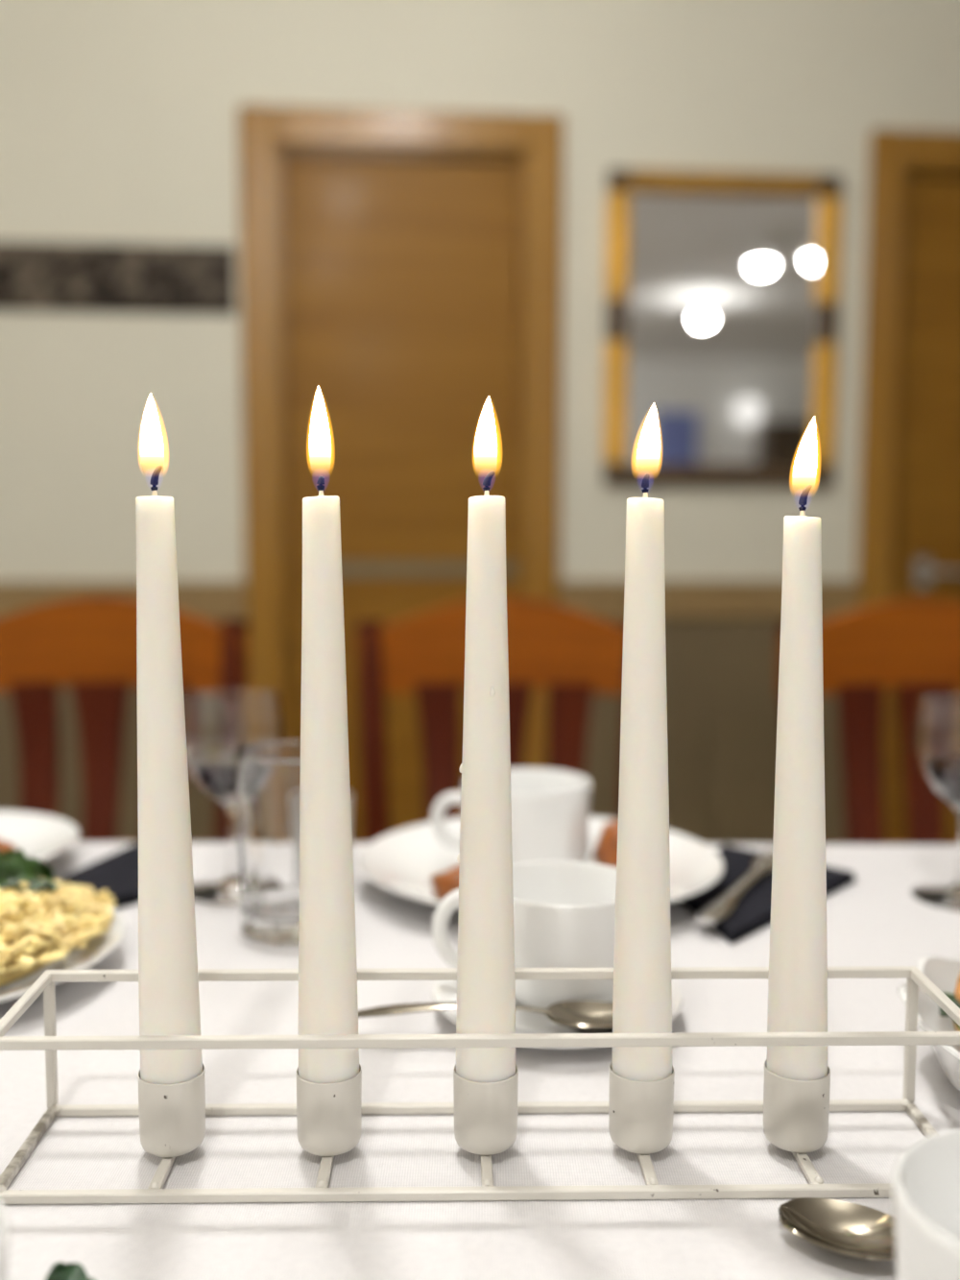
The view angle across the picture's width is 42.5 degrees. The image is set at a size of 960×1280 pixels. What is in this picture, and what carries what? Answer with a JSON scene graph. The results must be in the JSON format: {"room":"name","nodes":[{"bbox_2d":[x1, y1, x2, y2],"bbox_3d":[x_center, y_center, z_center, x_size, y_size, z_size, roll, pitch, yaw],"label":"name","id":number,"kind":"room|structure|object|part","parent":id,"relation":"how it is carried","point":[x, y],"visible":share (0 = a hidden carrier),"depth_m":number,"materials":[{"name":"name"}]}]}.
{"room":"dining room","nodes":[
{"label":"dining room","id":0,"kind":"room"},
{"bbox_2d":[0,0,959,619],"bbox_3d":[0.894,-0.616,3.393,8.600,2.600,0.122,0,5,-5],"label":"wall","id":1,"kind":"structure","parent":0,"point":[119,118],"depth_m":3.19,"materials":[{"name":"paint"}]},
{"bbox_2d":[0,241,236,314],"bbox_3d":[-2.005,-0.916,3.043,2.765,0.171,0.014,0,5,-5],"label":"trim","id":2,"kind":"structure","parent":1,"relation":"attached to","point":[59,277],"depth_m":3.13,"materials":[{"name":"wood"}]},
{"bbox_2d":[0,580,245,842],"bbox_3d":[-2.002,0.278,3.143,2.777,0.850,0.038,0,5,-5],"label":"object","id":3,"kind":"structure","parent":1,"relation":"attached to","point":[215,601],"depth_m":3.22,"materials":[{"name":"brown wood"}]},
{"bbox_3d":[-1.211,0.276,3.213,0.393,0.645,0.007,0,5,-5],"label":"panel","id":4,"kind":"part","parent":3,"relation":"part of","materials":[{"name":"brown wood"}]},
{"bbox_3d":[-2.001,-0.096,3.109,2.777,0.100,0.036,0,5,-5],"label":"rail","id":5,"kind":"part","parent":3,"relation":"part of","materials":[{"name":"brown wood"}]},
{"bbox_3d":[-0.816,0.274,3.247,0.393,0.645,0.007,0,5,-5],"label":"panel","id":6,"kind":"part","parent":3,"relation":"part of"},
{"bbox_2d":[238,104,563,843],"bbox_3d":[-0.205,-0.337,3.300,0.830,2.055,0.124,0,5,-5],"label":"door","id":7,"kind":"structure","parent":1,"relation":"in","point":[405,267],"depth_m":3.24,"materials":[{"name":"brown wood"}]},
{"bbox_3d":[-0.569,-0.330,3.218,0.092,2.055,0.024,0,5,-5],"label":"casing","id":8,"kind":"part","parent":7,"relation":"part of","materials":[{"name":"brown wood"}]},
{"bbox_3d":[-0.198,-1.310,3.160,0.646,0.092,0.023,0,5,-5],"label":"head casing","id":9,"kind":"part","parent":7,"relation":"part of","materials":[{"name":"brown wood"}]},
{"bbox_3d":[0.167,-0.334,3.283,0.092,2.055,0.024,0,5,-5],"label":"casing","id":10,"kind":"part","parent":7,"relation":"part of","materials":[{"name":"brown wood"}]},
{"bbox_2d":[559,580,860,844],"bbox_3d":[0.624,0.264,3.372,0.822,0.850,0.036,0,5,-5],"label":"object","id":11,"kind":"structure","parent":1,"relation":"attached to","point":[722,637],"depth_m":3.36,"materials":[{"name":"brown wood"}]},
{"bbox_3d":[0.419,0.268,3.355,0.407,0.645,0.007,0,5,-5],"label":"panel","id":12,"kind":"part","parent":11,"relation":"part of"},
{"bbox_3d":[0.625,-0.109,3.337,0.822,0.100,0.036,0,5,-5],"label":"rail","id":13,"kind":"part","parent":11,"relation":"part of","materials":[{"name":"brown wood"}]},
{"bbox_3d":[0.828,0.266,3.390,0.407,0.645,0.007,0,5,-5],"label":"panel","id":14,"kind":"part","parent":11,"relation":"part of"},
{"bbox_2d":[603,168,842,485],"bbox_3d":[0.643,-0.821,3.273,0.624,0.816,0.033,0,5,-5],"label":"wall mirror","id":15,"kind":"object","parent":1,"relation":"attached to","point":[722,287],"visible":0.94,"depth_m":3.27,"materials":[{"name":"clear glass"}]},
{"bbox_3d":[0.359,-0.630,3.267,0.056,0.322,0.031,0,5,-5],"label":"frame","id":16,"kind":"part","parent":15,"relation":"part of","materials":[{"name":"brown wood"}]},
{"bbox_3d":[0.360,-1.032,3.230,0.056,0.277,0.031,0,5,-5],"label":"frame","id":17,"kind":"part","parent":15,"relation":"part of","materials":[{"name":"brown wood"}]},
{"bbox_3d":[0.642,-0.443,3.309,0.512,0.056,0.031,0,5,-5],"label":"frame","id":18,"kind":"part","parent":15,"relation":"part of","materials":[{"name":"brown wood"}]},
{"bbox_3d":[0.644,-1.200,3.239,0.512,0.056,0.031,0,5,-5],"label":"frame","id":19,"kind":"part","parent":15,"relation":"part of","materials":[{"name":"gold metal"}]},
{"bbox_3d":[0.925,-0.633,3.317,0.056,0.322,0.031,0,5,-5],"label":"frame","id":20,"kind":"part","parent":15,"relation":"part of","materials":[{"name":"brown wood"}]},
{"bbox_3d":[0.926,-1.035,3.279,0.056,0.277,0.031,0,5,-5],"label":"frame","id":21,"kind":"part","parent":15,"relation":"part of","materials":[{"name":"brown wood"}]},
{"bbox_2d":[857,128,959,845],"bbox_3d":[1.474,-0.339,3.438,0.890,2.045,0.142,0,5,-5],"label":"door","id":22,"kind":"structure","parent":1,"relation":"in","point":[909,519],"depth_m":3.36,"materials":[{"name":"brown wood"}]},
{"bbox_3d":[1.080,-0.334,3.362,0.092,2.045,0.024,0,5,-5],"label":"casing","id":23,"kind":"part","parent":22,"relation":"part of","materials":[{"name":"brown wood"}]},
{"bbox_3d":[1.230,-0.186,3.428,0.048,0.090,0.008,0,5,-5],"label":"handle plate","id":24,"kind":"part","parent":22,"relation":"part of","materials":[{"name":"silver metal"}]},
{"bbox_3d":[1.481,-1.308,3.308,0.706,0.092,0.023,0,5,-5],"label":"head casing","id":25,"kind":"part","parent":22,"relation":"part of","materials":[{"name":"brown wood"}]},
{"bbox_3d":[1.285,-0.185,3.385,0.143,0.025,0.051,2,5,15],"label":"lever","id":26,"kind":"part","parent":22,"relation":"part of","materials":[{"name":"metal"}]},
{"bbox_3d":[1.269,1.130,-0.808,8.840,0.100,8.840,0,5,-5],"label":"floor","id":27,"kind":"structure","parent":0,"visible":0},
{"bbox_2d":[0,595,249,842],"bbox_3d":[-0.548,0.400,1.641,0.440,0.897,0.461,0,5,-2],"label":"dining chair","id":28,"kind":"object","parent":27,"relation":"on","point":[86,644],"visible":0.41,"depth_m":1.79,"materials":[{"name":"orange wood"}]},
{"bbox_3d":[-0.552,0.007,1.794,0.429,0.142,0.046,0,5,-2],"label":"crest rail","id":29,"kind":"part","parent":28,"relation":"part of","materials":[{"name":"orange wood"}]},
{"bbox_3d":[-0.369,0.399,1.835,0.064,0.864,0.087,0,5,-2],"label":"post","id":30,"kind":"part","parent":28,"relation":"part of","materials":[{"name":"red wood"}]},
{"bbox_2d":[355,596,623,843],"bbox_3d":[0.034,0.402,1.641,0.440,0.897,0.461,0,5,0],"label":"dining chair","id":31,"kind":"object","parent":27,"relation":"on","point":[574,654],"visible":0.37,"depth_m":1.79,"materials":[{"name":"orange wood"}]},
{"bbox_3d":[-0.150,0.400,1.829,0.064,0.864,0.087,0,5,0],"label":"post","id":32,"kind":"part","parent":31,"relation":"part of","materials":[{"name":"red wood"}]},
{"bbox_3d":[0.035,0.009,1.794,0.429,0.142,0.046,0,5,0],"label":"crest rail","id":33,"kind":"part","parent":31,"relation":"part of","materials":[{"name":"orange wood"}]},
{"bbox_2d":[776,597,959,845],"bbox_3d":[0.645,0.404,1.641,0.440,0.897,0.461,0,5,1],"label":"dining chair","id":34,"kind":"object","parent":27,"relation":"on","point":[911,646],"visible":0.39,"depth_m":1.79,"materials":[{"name":"orange wood"}]},
{"bbox_3d":[0.650,0.011,1.794,0.429,0.142,0.046,0,5,1],"label":"crest rail","id":35,"kind":"part","parent":34,"relation":"part of","materials":[{"name":"orange wood"}]},
{"bbox_3d":[0.000,0.576,0.539,1.992,0.748,0.915,0,5,0],"label":"dining table","id":36,"kind":"object","parent":27,"relation":"on","visible":0},
{"bbox_2d":[0,842,959,1279],"bbox_3d":[0.000,0.321,0.515,2.080,0.240,1.003,0,5,0],"label":"tablecloth","id":37,"kind":"object","parent":36,"relation":"on","point":[876,919],"visible":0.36,"depth_m":0.50,"materials":[{"name":"white fabric"}]},
{"bbox_2d":[0,810,79,861],"bbox_3d":[-0.393,0.155,0.881,0.204,0.020,0.204,0,5,0],"label":"dinner plate","id":38,"kind":"object","parent":37,"relation":"on","point":[43,837],"visible":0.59,"depth_m":0.94,"materials":[{"name":"ceramic"}]},
{"bbox_2d":[0,839,17,851],"bbox_3d":[-0.340,0.147,0.837,0.053,0.030,0.040,0,5,0],"label":"pastry","id":39,"kind":"object","parent":38,"relation":"on","point":[4,845],"visible":0.28,"depth_m":0.83,"materials":[{"name":"food"}]},
{"bbox_2d":[0,907,125,1002],"bbox_3d":[-0.305,0.174,0.672,0.216,0.020,0.216,0,5,0],"label":"salad plate","id":40,"kind":"object","parent":37,"relation":"on","point":[100,946],"visible":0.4,"depth_m":0.66,"materials":[{"name":"ceramic"}]},
{"bbox_2d":[0,877,116,986],"bbox_3d":[-0.253,0.152,0.662,0.105,0.045,0.179,0,5,0],"label":"pasta","id":41,"kind":"object","parent":40,"relation":"on","point":[33,937],"visible":0.96,"depth_m":0.64,"materials":[{"name":"yellow food"}]},
{"bbox_2d":[0,849,54,908],"bbox_3d":[-0.259,0.137,0.691,0.045,0.038,0.029,-3,6,-32],"label":"lettuce leaf","id":42,"kind":"object","parent":41,"relation":"on","point":[48,872],"visible":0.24,"depth_m":0.70,"materials":[{"name":"green plant"}]},
{"bbox_2d":[0,848,59,892],"bbox_3d":[-0.245,0.129,0.673,0.027,0.027,0.035,0,5,1],"label":"lettuce leaf","id":43,"kind":"object","parent":41,"relation":"on","point":[17,868],"visible":0.98,"depth_m":0.67,"materials":[{"name":"green food"}]},
{"bbox_2d":[55,842,138,909],"bbox_3d":[-0.258,0.163,0.862,0.079,0.007,0.152,-2,6,-26],"label":"napkin","id":44,"kind":"object","parent":37,"relation":"on","point":[117,873],"visible":0.56,"depth_m":0.84,"materials":[{"name":"black fabric"}]},
{"bbox_2d":[183,687,284,903],"bbox_3d":[-0.167,0.103,0.832,0.069,0.134,0.069,2,6,19],"label":"wine glass","id":45,"kind":"object","parent":37,"relation":"on","point":[219,722],"visible":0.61,"depth_m":0.81,"materials":[{"name":"clear glass"}]},
{"bbox_2d":[235,740,300,944],"bbox_3d":[-0.115,0.122,0.749,0.065,0.112,0.065,0,5,0],"label":"tumbler","id":46,"kind":"object","parent":37,"relation":"on","point":[268,774],"visible":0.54,"depth_m":0.72,"materials":[{"name":"clear glass"}]},
{"bbox_2d":[350,791,353,827],"bbox_3d":[-0.110,0.137,0.855,0.045,0.062,0.045,0,5,0],"label":"glass","id":47,"kind":"object","parent":37,"relation":"on","point":[351,793],"visible":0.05,"depth_m":0.85,"materials":[{"name":"clear glass"}]},
{"bbox_2d":[0,966,959,1204],"bbox_3d":[0.002,0.172,0.485,0.366,0.062,0.071,0,5,-1],"label":"candle holder","id":48,"kind":"object","parent":37,"relation":"on","point":[172,1117],"visible":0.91,"depth_m":0.47,"materials":[{"name":"white metal"}]},
{"bbox_3d":[-0.178,0.143,0.479,0.004,0.004,0.063,0,5,-1],"label":"rail","id":49,"kind":"part","parent":48,"relation":"part of","materials":[{"name":"white metal"}]},
{"bbox_3d":[-0.179,0.201,0.484,0.004,0.004,0.063,0,5,-1],"label":"rail","id":50,"kind":"part","parent":48,"relation":"part of","materials":[{"name":"white metal"}]},
{"bbox_3d":[-0.179,0.169,0.515,0.004,0.054,0.004,0,5,-1],"label":"post","id":51,"kind":"part","parent":48,"relation":"part of","materials":[{"name":"white metal"}]},
{"bbox_2d":[135,394,202,1085],"bbox_3d":[-0.120,0.052,0.471,0.024,0.291,0.024,0,5,0],"label":"taper candle","id":52,"kind":"object","parent":48,"relation":"in","point":[168,977],"visible":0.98,"depth_m":0.47,"materials":[{"name":"white wax"}]},
{"bbox_2d":[137,1063,205,1157],"bbox_3d":[-0.121,0.183,0.483,0.026,0.030,0.026,0,5,-1],"label":"candle cup","id":53,"kind":"object","parent":48,"relation":"on","point":[172,1117],"depth_m":0.47,"materials":[{"name":"white metal"}]},
{"bbox_2d":[298,386,359,1084],"bbox_3d":[-0.059,0.051,0.472,0.024,0.294,0.023,0,5,0],"label":"taper candle","id":54,"kind":"object","parent":48,"relation":"in","point":[327,970],"visible":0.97,"depth_m":0.47,"materials":[{"name":"white wax"}]},
{"bbox_2d":[296,1063,362,1156],"bbox_3d":[-0.059,0.183,0.485,0.026,0.030,0.026,0,5,-1],"label":"candle cup","id":55,"kind":"object","parent":48,"relation":"on","point":[328,1116],"depth_m":0.47,"materials":[{"name":"white metal"}]},
{"bbox_3d":[0.003,0.204,0.454,0.366,0.004,0.004,0,5,-1],"label":"rail","id":56,"kind":"part","parent":48,"relation":"part of","materials":[{"name":"white metal"}]},
{"bbox_3d":[0.003,0.146,0.449,0.366,0.004,0.004,0,5,-1],"label":"rail","id":57,"kind":"part","parent":48,"relation":"part of","materials":[{"name":"white metal"}]},
{"bbox_3d":[0.002,0.140,0.516,0.366,0.004,0.004,0,5,-1],"label":"rail","id":58,"kind":"part","parent":48,"relation":"part of","materials":[{"name":"white metal"}]},
{"bbox_3d":[0.002,0.198,0.521,0.366,0.004,0.004,0,5,-1],"label":"rail","id":59,"kind":"part","parent":48,"relation":"part of","materials":[{"name":"white metal"}]},
{"bbox_2d":[456,396,515,1083],"bbox_3d":[0.003,0.053,0.474,0.024,0.290,0.023,0,5,0],"label":"taper candle","id":60,"kind":"object","parent":48,"relation":"in","point":[486,978],"visible":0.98,"depth_m":0.47,"materials":[{"name":"white wax"}]},
{"bbox_2d":[453,1063,518,1155],"bbox_3d":[0.002,0.183,0.486,0.026,0.030,0.026,0,5,-1],"label":"candle cup","id":61,"kind":"object","parent":48,"relation":"on","point":[485,1114],"depth_m":0.48,"materials":[{"name":"white metal"}]},
{"bbox_2d":[611,403,672,1082],"bbox_3d":[0.064,0.054,0.475,0.024,0.288,0.024,0,5,0],"label":"taper candle","id":62,"kind":"object","parent":48,"relation":"in","point":[642,989],"visible":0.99,"depth_m":0.47,"materials":[{"name":"white wax"}]},
{"bbox_2d":[608,1062,675,1154],"bbox_3d":[0.064,0.184,0.487,0.026,0.030,0.026,0,5,-1],"label":"candle cup","id":63,"kind":"object","parent":48,"relation":"on","point":[640,1113],"depth_m":0.48,"materials":[{"name":"white metal"}]},
{"bbox_2d":[766,417,827,1081],"bbox_3d":[0.126,0.056,0.477,0.024,0.283,0.024,0,5,0],"label":"taper candle","id":64,"kind":"object","parent":48,"relation":"in","point":[798,953],"visible":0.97,"depth_m":0.47,"materials":[{"name":"white wax"}]},
{"bbox_2d":[763,1059,830,1153],"bbox_3d":[0.125,0.184,0.488,0.026,0.030,0.026,0,5,-1],"label":"candle cup","id":65,"kind":"object","parent":48,"relation":"on","point":[795,1112],"depth_m":0.48,"materials":[{"name":"white metal"}]},
{"bbox_3d":[0.182,0.169,0.522,0.004,0.054,0.004,0,5,-1],"label":"post","id":66,"kind":"part","parent":48,"relation":"part of","materials":[{"name":"white metal"}]},
{"bbox_3d":[0.183,0.201,0.491,0.004,0.004,0.063,0,5,-1],"label":"rail","id":67,"kind":"part","parent":48,"relation":"part of","materials":[{"name":"white metal"}]},
{"bbox_3d":[0.183,0.143,0.486,0.004,0.004,0.063,0,5,-1],"label":"rail","id":68,"kind":"part","parent":48,"relation":"part of","materials":[{"name":"white metal"}]},
{"bbox_2d":[358,816,724,909],"bbox_3d":[0.041,0.159,0.845,0.248,0.022,0.248,0,5,0],"label":"dinner plate","id":69,"kind":"object","parent":37,"relation":"on","point":[403,862],"visible":0.28,"depth_m":0.86,"materials":[{"name":"ceramic"}]},
{"bbox_2d":[430,864,459,899],"bbox_3d":[-0.008,0.155,0.784,0.045,0.024,0.037,-2,6,-23],"label":"pastry","id":70,"kind":"object","parent":69,"relation":"on","point":[444,883],"visible":0.21,"depth_m":0.77,"materials":[{"name":"orange food"}]},
{"bbox_2d":[431,767,592,865],"bbox_3d":[0.030,0.130,0.870,0.091,0.064,0.098,-5,7,-41],"label":"teacup","id":71,"kind":"object","parent":69,"relation":"on","point":[551,808],"visible":0.48,"depth_m":0.83,"materials":[{"name":"ceramic"}]},
{"bbox_3d":[-0.021,0.128,0.875,0.027,0.041,0.008,1,5,8],"label":"handle","id":72,"kind":"part","parent":71,"relation":"part of","materials":[{"name":"ceramic"}]},
{"bbox_2d":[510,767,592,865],"bbox_3d":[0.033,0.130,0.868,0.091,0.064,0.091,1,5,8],"label":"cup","id":73,"kind":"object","parent":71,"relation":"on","point":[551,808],"depth_m":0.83,"materials":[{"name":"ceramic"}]},
{"bbox_2d":[592,820,618,868],"bbox_3d":[0.099,0.142,0.846,0.042,0.038,0.055,-1,5,-11],"label":"pastry","id":74,"kind":"object","parent":69,"relation":"on","point":[605,852],"visible":0.21,"depth_m":0.83,"materials":[{"name":"orange food"}]},
{"bbox_2d":[432,979,682,1049],"bbox_3d":[0.039,0.183,0.624,0.126,0.013,0.126,0,5,0],"label":"saucer","id":75,"kind":"object","parent":37,"relation":"on","point":[444,991],"visible":0.16,"depth_m":0.61,"materials":[{"name":"ceramic"}]},
{"bbox_2d":[358,1000,612,1032],"bbox_3d":[0.008,0.178,0.586,0.136,0.011,0.031,1,5,4],"label":"teaspoon","id":76,"kind":"object","parent":75,"relation":"on","point":[586,1016],"visible":0.74,"depth_m":0.59,"materials":[{"name":"metal"}]},
{"bbox_3d":[-0.013,0.177,0.587,0.093,0.008,0.010,1,5,4],"label":"handle","id":77,"kind":"part","parent":76,"relation":"part of","materials":[{"name":"metal"}]},
{"bbox_2d":[544,1000,612,1032],"bbox_3d":[0.053,0.180,0.583,0.046,0.009,0.031,1,5,4],"label":"bowl","id":78,"kind":"object","parent":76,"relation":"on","point":[586,1016],"depth_m":0.59,"materials":[{"name":"metal"}]},
{"bbox_2d":[431,860,616,1008],"bbox_3d":[0.036,0.153,0.638,0.097,0.060,0.081,3,6,32],"label":"teacup","id":79,"kind":"object","parent":75,"relation":"on","point":[565,911],"visible":0.56,"depth_m":0.60,"materials":[{"name":"ceramic"}]},
{"bbox_3d":[-0.009,0.148,0.632,0.031,0.046,0.008,0,5,-2],"label":"handle","id":80,"kind":"part","parent":79,"relation":"part of","materials":[{"name":"ceramic"}]},
{"bbox_2d":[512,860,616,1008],"bbox_3d":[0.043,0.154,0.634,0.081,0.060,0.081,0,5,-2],"label":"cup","id":81,"kind":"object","parent":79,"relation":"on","point":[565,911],"depth_m":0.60,"materials":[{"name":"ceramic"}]},
{"bbox_2d":[678,844,856,943],"bbox_3d":[0.167,0.167,0.833,0.109,0.007,0.182,5,7,41],"label":"napkin","id":82,"kind":"object","parent":37,"relation":"on","point":[751,913],"visible":0.42,"depth_m":0.81,"materials":[{"name":"black fabric"}]},
{"bbox_2d":[695,846,772,923],"bbox_3d":[0.179,0.162,0.824,0.022,0.006,0.185,3,6,28],"label":"fork","id":83,"kind":"object","parent":82,"relation":"on","point":[716,910],"visible":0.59,"depth_m":0.78,"materials":[{"name":"metal"}]},
{"bbox_2d":[778,1197,893,1260],"bbox_3d":[0.161,0.205,0.401,0.130,0.011,0.032,3,6,30],"label":"teaspoon","id":84,"kind":"object","parent":37,"relation":"on","point":[846,1229],"visible":0.77,"depth_m":0.43,"materials":[{"name":"metal"}]},
{"bbox_2d":[897,955,959,1090],"bbox_3d":[0.294,0.181,0.536,0.214,0.035,0.214,0,5,0],"label":"plate","id":85,"kind":"object","parent":37,"relation":"on","point":[944,973],"visible":0.69,"depth_m":0.59,"materials":[{"name":"ceramic"}]},
{"bbox_2d":[940,973,959,1031],"bbox_3d":[0.252,0.165,0.568,0.076,0.040,0.076,-1,6,-17],"label":"sandwich","id":86,"kind":"object","parent":85,"relation":"on","point":[955,999],"visible":0.53,"depth_m":0.58,"materials":[{"name":"green food"}]},
{"bbox_2d":[911,692,959,911],"bbox_3d":[0.323,0.106,0.818,0.069,0.134,0.069,2,6,19],"label":"wine glass","id":87,"kind":"object","parent":37,"relation":"on","point":[936,746],"visible":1,"depth_m":0.80,"materials":[{"name":"clear glass"}]},
{"bbox_3d":[0.161,0.212,0.322,0.116,0.012,0.116,0,5,0],"label":"saucer","id":88,"kind":"object","parent":37,"relation":"on","visible":0},
{"bbox_2d":[892,1129,959,1279],"bbox_3d":[0.162,0.182,0.334,0.098,0.060,0.082,3,6,29],"label":"teacup","id":89,"kind":"object","parent":88,"relation":"on","point":[926,1183],"visible":1,"depth_m":0.36,"materials":[{"name":"ceramic"}]},
{"bbox_3d":[-0.169,0.212,0.318,0.132,0.012,0.132,0,5,0],"label":"saucer","id":90,"kind":"object","parent":37,"relation":"on","visible":0},
{"bbox_2d":[0,1200,9,1279],"bbox_3d":[-0.169,0.183,0.313,0.096,0.060,0.081,2,5,15],"label":"cup","id":91,"kind":"object","parent":90,"relation":"on","point":[4,1223],"visible":1,"depth_m":0.32,"materials":[{"name":"ceramic"}]},
{"bbox_2d":[45,1261,95,1279],"bbox_3d":[-0.122,0.196,0.368,0.015,0.015,0.023,0,5,2],"label":"herb leaf","id":92,"kind":"object","parent":90,"relation":"on","point":[60,1270],"visible":1,"depth_m":0.37,"materials":[{"name":"green plant"}]}
]}

